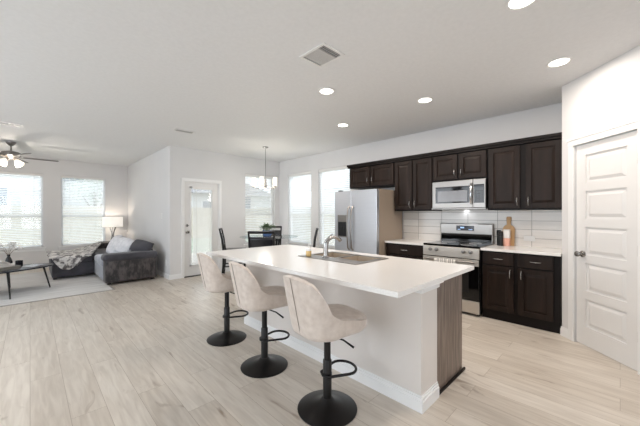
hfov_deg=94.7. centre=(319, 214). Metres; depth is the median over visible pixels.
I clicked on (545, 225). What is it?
backsplash
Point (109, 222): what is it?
table lamp
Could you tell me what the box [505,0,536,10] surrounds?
recessed light
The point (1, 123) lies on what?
ceiling vent
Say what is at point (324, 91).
recessed light
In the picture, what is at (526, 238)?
outlet plate
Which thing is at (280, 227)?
dining chair
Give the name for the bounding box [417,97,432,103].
recessed light
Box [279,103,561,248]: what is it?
wall
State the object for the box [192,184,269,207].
neighbouring house
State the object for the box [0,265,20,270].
serving tray
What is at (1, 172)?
window blind
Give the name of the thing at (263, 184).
chandelier
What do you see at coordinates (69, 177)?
window blind
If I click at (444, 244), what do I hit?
cooktop
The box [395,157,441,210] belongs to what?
upper cabinet
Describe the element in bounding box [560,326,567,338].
baseboard
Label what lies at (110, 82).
ceiling
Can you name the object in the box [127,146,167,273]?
wall
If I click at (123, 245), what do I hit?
throw pillow
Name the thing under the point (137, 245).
throw pillow
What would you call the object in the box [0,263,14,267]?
book
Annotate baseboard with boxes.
[157,270,168,279]
[169,267,229,279]
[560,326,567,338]
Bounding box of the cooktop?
[424,240,492,248]
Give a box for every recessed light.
[318,87,334,94]
[337,123,348,126]
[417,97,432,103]
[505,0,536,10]
[546,56,572,67]
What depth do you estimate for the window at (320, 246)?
6.89 m
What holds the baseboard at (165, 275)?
attached to the wall at (147, 178)
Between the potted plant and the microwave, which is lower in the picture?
the potted plant
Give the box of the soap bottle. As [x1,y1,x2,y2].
[306,244,310,256]
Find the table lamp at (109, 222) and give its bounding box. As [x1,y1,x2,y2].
[102,217,122,240]
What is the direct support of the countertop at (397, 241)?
on the base cabinet at (392, 249)
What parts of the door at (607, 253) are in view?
knob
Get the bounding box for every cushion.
[48,256,92,264]
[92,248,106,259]
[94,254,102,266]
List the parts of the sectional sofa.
frame, arm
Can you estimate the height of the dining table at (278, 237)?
0.893 m
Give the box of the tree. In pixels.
[63,178,101,205]
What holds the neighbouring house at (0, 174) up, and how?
on the lawn
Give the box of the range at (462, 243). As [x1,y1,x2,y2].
[423,223,493,315]
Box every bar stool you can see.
[196,253,248,346]
[228,261,289,377]
[283,275,366,425]
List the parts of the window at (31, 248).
sill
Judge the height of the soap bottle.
0.122 m
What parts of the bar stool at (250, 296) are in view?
backrest, seat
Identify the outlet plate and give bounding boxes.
[524,236,534,240]
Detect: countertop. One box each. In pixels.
[206,244,473,297]
[385,239,434,245]
[480,244,561,256]
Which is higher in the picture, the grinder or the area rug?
the grinder
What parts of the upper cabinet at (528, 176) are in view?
door, door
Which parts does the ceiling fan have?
lamp shade, lamp shade, blade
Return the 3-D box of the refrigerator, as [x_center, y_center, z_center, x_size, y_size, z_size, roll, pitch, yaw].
[0.844,0.448,5.283,0.870,1.765,0.908,0,0,-45]
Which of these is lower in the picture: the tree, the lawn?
the lawn
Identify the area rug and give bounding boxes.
[0,271,114,306]
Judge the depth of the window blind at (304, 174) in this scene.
7.37 m
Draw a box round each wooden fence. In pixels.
[0,204,255,246]
[256,205,334,243]
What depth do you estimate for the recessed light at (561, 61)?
2.73 m
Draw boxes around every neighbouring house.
[0,174,101,240]
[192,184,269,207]
[305,174,349,205]
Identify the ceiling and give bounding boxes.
[0,0,639,165]
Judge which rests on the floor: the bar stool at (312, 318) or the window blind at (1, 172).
the bar stool at (312, 318)
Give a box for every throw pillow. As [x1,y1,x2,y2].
[106,236,121,252]
[113,237,134,252]
[129,239,153,250]
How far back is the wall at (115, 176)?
7.57 m
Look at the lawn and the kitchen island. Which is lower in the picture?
the kitchen island
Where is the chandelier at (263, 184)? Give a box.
[252,146,276,188]
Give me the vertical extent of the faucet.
0.237 m
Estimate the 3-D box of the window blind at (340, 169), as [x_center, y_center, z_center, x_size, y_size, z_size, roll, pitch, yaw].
[0.318,-0.160,6.538,0.066,1.754,0.944,0,0,-45]
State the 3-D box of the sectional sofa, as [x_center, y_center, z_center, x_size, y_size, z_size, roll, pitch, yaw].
[-4.877,0.954,6.511,1.590,0.730,2.875,0,0,-45]
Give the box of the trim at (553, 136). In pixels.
[347,132,561,168]
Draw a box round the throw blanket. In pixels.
[46,241,102,269]
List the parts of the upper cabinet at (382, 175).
door, door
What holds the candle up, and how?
on the coffee table at (7, 272)
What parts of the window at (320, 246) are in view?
sill, frame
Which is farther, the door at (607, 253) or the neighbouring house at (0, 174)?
the neighbouring house at (0, 174)
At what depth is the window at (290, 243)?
7.52 m
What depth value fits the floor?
2.44 m
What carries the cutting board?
on the countertop at (511, 249)
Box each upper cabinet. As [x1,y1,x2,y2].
[350,162,394,189]
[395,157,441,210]
[433,149,487,181]
[488,139,561,209]
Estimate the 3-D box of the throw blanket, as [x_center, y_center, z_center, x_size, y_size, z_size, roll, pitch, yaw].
[-5.419,0.896,6.624,1.066,0.479,1.230,0,0,-45]
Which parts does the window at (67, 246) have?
sill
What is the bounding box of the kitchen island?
[244,264,464,413]
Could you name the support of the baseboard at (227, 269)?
attached to the wall at (183, 162)
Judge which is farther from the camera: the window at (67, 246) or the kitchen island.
the window at (67, 246)
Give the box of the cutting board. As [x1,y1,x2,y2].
[503,217,514,245]
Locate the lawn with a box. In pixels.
[83,238,247,252]
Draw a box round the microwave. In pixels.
[432,178,487,209]
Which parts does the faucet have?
spout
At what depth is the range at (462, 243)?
4.09 m
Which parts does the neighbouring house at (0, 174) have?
pane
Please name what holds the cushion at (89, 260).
on the sectional sofa
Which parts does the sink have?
bowl, bowl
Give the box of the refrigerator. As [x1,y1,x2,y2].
[335,188,401,255]
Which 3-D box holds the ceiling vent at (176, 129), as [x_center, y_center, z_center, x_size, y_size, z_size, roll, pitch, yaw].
[-2.290,-1.405,4.984,0.320,0.009,0.150,0,0,-45]
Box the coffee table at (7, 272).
[0,263,52,298]
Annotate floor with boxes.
[0,251,639,425]
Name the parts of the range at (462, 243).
control panel, storage drawer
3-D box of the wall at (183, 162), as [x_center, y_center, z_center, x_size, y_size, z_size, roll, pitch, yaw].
[-2.120,-0.040,7.016,2.750,2.740,0.140,0,0,-45]
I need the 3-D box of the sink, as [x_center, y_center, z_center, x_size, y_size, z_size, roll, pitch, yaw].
[0.220,0.517,2.957,0.510,0.186,0.760,0,0,-45]
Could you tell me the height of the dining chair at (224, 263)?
1.060 m
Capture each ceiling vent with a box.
[0,121,22,127]
[173,128,195,133]
[299,42,344,67]
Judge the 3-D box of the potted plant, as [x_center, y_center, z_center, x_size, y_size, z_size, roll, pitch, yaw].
[-1.085,0.305,6.125,0.369,0.271,0.411,0,0,-45]
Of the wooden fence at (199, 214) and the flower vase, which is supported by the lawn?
the wooden fence at (199, 214)
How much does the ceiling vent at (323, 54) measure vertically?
0.009 m
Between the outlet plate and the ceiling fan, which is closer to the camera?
the outlet plate
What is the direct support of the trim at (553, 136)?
attached to the upper cabinet at (528, 176)
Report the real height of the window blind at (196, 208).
1.649 m
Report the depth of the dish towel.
4.04 m
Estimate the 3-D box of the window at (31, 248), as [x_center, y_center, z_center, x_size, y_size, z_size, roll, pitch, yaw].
[-7.277,-0.055,7.073,1.035,1.910,0.180,0,0,-45]
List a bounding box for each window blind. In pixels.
[0,171,42,248]
[61,176,104,245]
[192,187,212,263]
[245,174,273,243]
[288,171,310,243]
[319,166,349,246]
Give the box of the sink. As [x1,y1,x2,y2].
[298,251,388,264]
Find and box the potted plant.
[258,223,275,235]
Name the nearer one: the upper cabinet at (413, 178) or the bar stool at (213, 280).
the bar stool at (213, 280)
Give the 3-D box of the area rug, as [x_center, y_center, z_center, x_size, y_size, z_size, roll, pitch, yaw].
[-5.815,1.325,5.218,3.120,0.010,3.105,0,0,-45]
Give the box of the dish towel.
[434,258,455,263]
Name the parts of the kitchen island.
baseboard, moulding, panel, shoe moulding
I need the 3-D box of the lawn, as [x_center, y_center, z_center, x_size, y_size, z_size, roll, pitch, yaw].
[-4.808,1.540,16.306,44.000,0.180,50.000,0,0,-45]
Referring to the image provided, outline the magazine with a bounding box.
[22,264,43,266]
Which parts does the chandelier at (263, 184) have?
lamp shade, lamp shade, rod, lamp shade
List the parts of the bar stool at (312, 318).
backrest, seat, height lever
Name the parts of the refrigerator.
freezer door, handle, handle, door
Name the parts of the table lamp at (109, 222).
lamp shade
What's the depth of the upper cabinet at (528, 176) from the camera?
3.68 m
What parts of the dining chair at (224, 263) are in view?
leg, leg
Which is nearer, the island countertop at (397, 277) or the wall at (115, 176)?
the island countertop at (397, 277)
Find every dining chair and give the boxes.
[219,228,245,273]
[248,231,274,247]
[264,226,281,244]
[313,228,318,246]
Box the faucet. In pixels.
[322,234,341,257]
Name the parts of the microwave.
door, handle, control panel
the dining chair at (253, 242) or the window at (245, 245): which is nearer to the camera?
the dining chair at (253, 242)
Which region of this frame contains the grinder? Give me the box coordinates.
[498,231,502,245]
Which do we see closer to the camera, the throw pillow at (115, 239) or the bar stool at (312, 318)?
the bar stool at (312, 318)
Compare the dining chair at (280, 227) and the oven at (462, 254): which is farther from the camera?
the dining chair at (280, 227)
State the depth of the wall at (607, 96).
2.88 m
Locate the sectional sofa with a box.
[48,242,157,284]
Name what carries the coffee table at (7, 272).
on the area rug
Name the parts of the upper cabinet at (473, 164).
door, door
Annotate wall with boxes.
[0,156,126,263]
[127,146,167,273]
[168,145,278,274]
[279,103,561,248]
[562,45,639,341]
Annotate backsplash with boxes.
[403,209,561,248]
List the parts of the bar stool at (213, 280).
backrest, seat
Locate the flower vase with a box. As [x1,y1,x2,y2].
[0,242,23,262]
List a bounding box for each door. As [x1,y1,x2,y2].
[181,178,221,277]
[566,119,639,374]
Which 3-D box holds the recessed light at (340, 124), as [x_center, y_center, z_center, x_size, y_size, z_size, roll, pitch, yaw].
[0.362,-1.405,4.648,0.196,0.009,0.196,0,0,-45]
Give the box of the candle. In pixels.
[15,260,22,264]
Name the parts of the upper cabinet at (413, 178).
door, door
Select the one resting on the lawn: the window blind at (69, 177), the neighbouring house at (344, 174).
the neighbouring house at (344, 174)
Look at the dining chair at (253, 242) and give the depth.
4.86 m
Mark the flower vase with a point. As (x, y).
(8, 259)
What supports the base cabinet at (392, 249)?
on the floor
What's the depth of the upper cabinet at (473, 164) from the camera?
4.24 m
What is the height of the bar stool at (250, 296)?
0.937 m
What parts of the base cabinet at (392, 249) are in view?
door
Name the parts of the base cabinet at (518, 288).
drawer, door, drawer, door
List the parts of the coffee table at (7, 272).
leg, leg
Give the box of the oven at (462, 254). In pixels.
[423,245,481,314]
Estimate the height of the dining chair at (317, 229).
1.060 m
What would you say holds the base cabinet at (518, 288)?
on the floor
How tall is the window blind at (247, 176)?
1.714 m
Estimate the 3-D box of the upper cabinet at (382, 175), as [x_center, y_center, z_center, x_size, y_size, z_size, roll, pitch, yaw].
[1.028,-0.695,5.489,0.394,0.390,0.990,0,0,-45]
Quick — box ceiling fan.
[0,141,58,166]
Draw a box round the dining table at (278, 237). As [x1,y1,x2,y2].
[240,234,297,245]
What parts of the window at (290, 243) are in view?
sill, pane, frame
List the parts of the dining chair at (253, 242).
rail, backrest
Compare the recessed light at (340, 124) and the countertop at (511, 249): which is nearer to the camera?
the countertop at (511, 249)
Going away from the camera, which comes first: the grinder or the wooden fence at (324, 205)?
the grinder
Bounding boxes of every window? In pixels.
[0,178,45,252]
[59,178,104,249]
[243,180,272,247]
[285,176,312,246]
[316,173,334,249]
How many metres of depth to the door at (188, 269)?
6.31 m
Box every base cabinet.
[386,243,423,259]
[482,250,561,333]

